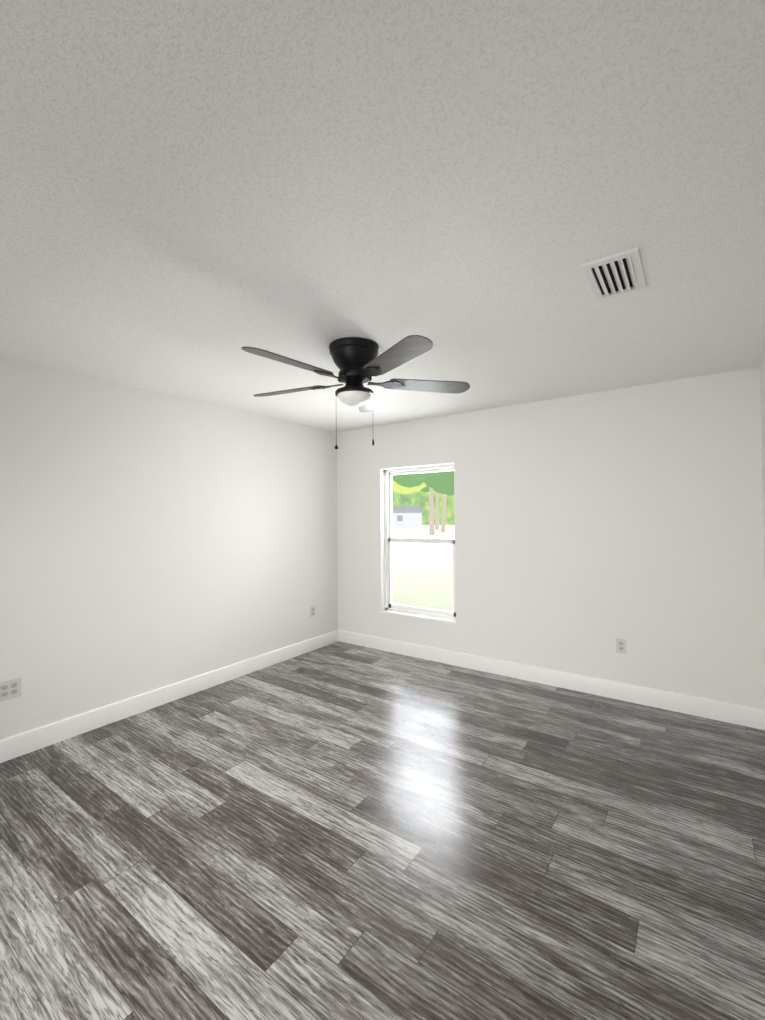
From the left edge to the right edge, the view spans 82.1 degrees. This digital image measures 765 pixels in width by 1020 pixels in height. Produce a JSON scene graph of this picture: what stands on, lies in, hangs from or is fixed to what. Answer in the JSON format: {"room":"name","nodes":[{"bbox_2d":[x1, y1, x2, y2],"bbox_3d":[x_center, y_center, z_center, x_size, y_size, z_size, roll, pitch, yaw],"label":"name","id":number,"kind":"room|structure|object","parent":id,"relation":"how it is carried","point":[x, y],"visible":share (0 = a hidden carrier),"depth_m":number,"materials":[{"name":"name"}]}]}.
{"room":"empty bedroom","nodes":[
{"label":"empty bedroom","id":0,"kind":"room"},
{"bbox_2d":[0,356,337,739],"bbox_3d":[-1.878,0.296,3.370,0.150,2.440,4.760,-1,-1,35],"label":"wall","id":1,"kind":"structure","parent":0,"point":[150,540],"depth_m":3.33,"materials":[{"name":"white paint"}]},
{"bbox_2d":[0,677,20,700],"bbox_3d":[-2.266,1.090,2.666,0.008,0.115,0.116,-1,-1,35],"label":"electrical outlet","id":2,"kind":"object","parent":1,"relation":"attached to","point":[10,689],"visible":1,"depth_m":2.67,"materials":[{"name":"white plastic"}]},
{"bbox_2d":[0,630,337,762],"bbox_3d":[-1.800,1.448,3.307,0.015,0.132,4.460,-1,-1,35],"label":"baseboard","id":3,"kind":"structure","parent":1,"relation":"attached to","point":[20,744],"depth_m":3.29,"materials":[{"name":"white wood"}]},
{"bbox_2d":[310,606,314,616],"bbox_3d":[-0.759,1.105,4.790,0.008,0.115,0.070,-1,-1,35],"label":"electrical outlet","id":4,"kind":"object","parent":1,"relation":"attached to","point":[312,611],"visible":1,"depth_m":4.78,"materials":[{"name":"white plastic"}]},
{"bbox_2d":[0,641,764,1019],"bbox_3d":[-0.260,1.546,2.214,4.090,0.120,4.760,-1,-1,35],"label":"floor","id":5,"kind":"structure","parent":0,"point":[340,831],"depth_m":1.88,"materials":[{"name":"wood"}]},
{"bbox_2d":[0,0,764,431],"bbox_3d":[-0.282,-1.013,2.248,4.090,0.120,4.760,-1,-1,35],"label":"ceiling","id":6,"kind":"structure","parent":0,"point":[196,196],"depth_m":1.34,"materials":[{"name":"white paint"}]},
{"bbox_2d":[242,335,469,448],"bbox_3d":[-0.205,-0.651,2.533,1.358,0.598,1.340,-1,-1,35],"label":"ceiling fan","id":7,"kind":"object","parent":6,"relation":"hanging from","point":[358,362],"visible":1,"depth_m":2.46,"materials":[{"name":"black metal"}]},
{"bbox_2d":[581,246,646,300],"bbox_3d":[0.964,-0.962,1.817,0.200,0.017,0.344,-1,-1,35],"label":"ceiling vent","id":8,"kind":"object","parent":6,"relation":"in","point":[617,274],"visible":1,"depth_m":1.79,"materials":[{"name":"white metal"}]},
{"bbox_2d":[337,367,764,709],"bbox_3d":[1.062,0.280,4.111,3.790,2.440,0.150,-1,-1,35],"label":"wall","id":9,"kind":"structure","parent":0,"point":[590,528],"depth_m":3.54,"materials":[{"name":"white paint"}]},
{"bbox_2d":[381,464,455,623],"bbox_3d":[0.384,0.328,4.584,0.887,1.562,0.162,-1,-1,35],"label":"window","id":10,"kind":"structure","parent":9,"relation":"in","point":[431,613],"depth_m":4.66,"materials":[{"name":"white plastic"}]},
{"bbox_2d":[392,479,452,609],"bbox_3d":[0.449,0.328,4.675,0.965,1.640,0.001,-1,-1,35],"label":"screen","id":11,"kind":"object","parent":10,"relation":"attached to","point":[426,572],"depth_m":4.67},
{"bbox_2d":[338,630,764,729],"bbox_3d":[1.025,1.434,4.028,3.790,0.132,0.015,-1,-1,35],"label":"baseboard","id":12,"kind":"structure","parent":9,"relation":"attached to","point":[747,716],"depth_m":3.60,"materials":[{"name":"white wood"}]},
{"bbox_2d":[616,638,625,653],"bbox_3d":[1.868,1.064,3.437,0.070,0.115,0.008,-1,-1,35],"label":"electrical outlet","id":13,"kind":"object","parent":9,"relation":"attached to","point":[620,645],"visible":1,"depth_m":3.44,"materials":[{"name":"white plastic"}]},
{"bbox_2d":[760,357,764,580],"bbox_3d":[1.336,0.237,1.091,0.150,2.440,4.760,-1,-1,35],"label":"wall","id":14,"kind":"structure","parent":0,"point":[762,374],"depth_m":2.90,"materials":[{"name":"white paint"}]},
{"label":"outside","id":15,"kind":"structure","parent":0,"visible":0},
{"bbox_2d":[392,525,454,611],"bbox_3d":[3.790,2.446,45.753,100.000,0.020,70.920,-1,-1,35],"label":"ground","id":16,"kind":"structure","parent":15,"point":[420,533],"depth_m":17.32,"materials":[{"name":"white"}]},
{"bbox_2d":[392,506,424,528],"bbox_3d":[2.884,1.041,64.135,5.000,3.300,4.700,-1,-1,35],"label":"shed","id":17,"kind":"object","parent":16,"relation":"on","point":[410,514],"depth_m":62.36,"materials":[{"name":"white"}]},
{"bbox_2d":[392,470,453,535],"bbox_3d":[4.177,-4.423,55.615,36.489,14.017,32.622,-1,-1,35],"label":"trees","id":18,"kind":"object","parent":16,"relation":"on","point":[433,482],"depth_m":40.83,"materials":[{"name":"green plant"}]},
{"bbox_2d":[392,491,454,524],"bbox_3d":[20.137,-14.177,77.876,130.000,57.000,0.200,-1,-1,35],"label":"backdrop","id":19,"kind":"structure","parent":15,"point":[400,499],"depth_m":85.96,"materials":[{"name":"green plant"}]}
]}

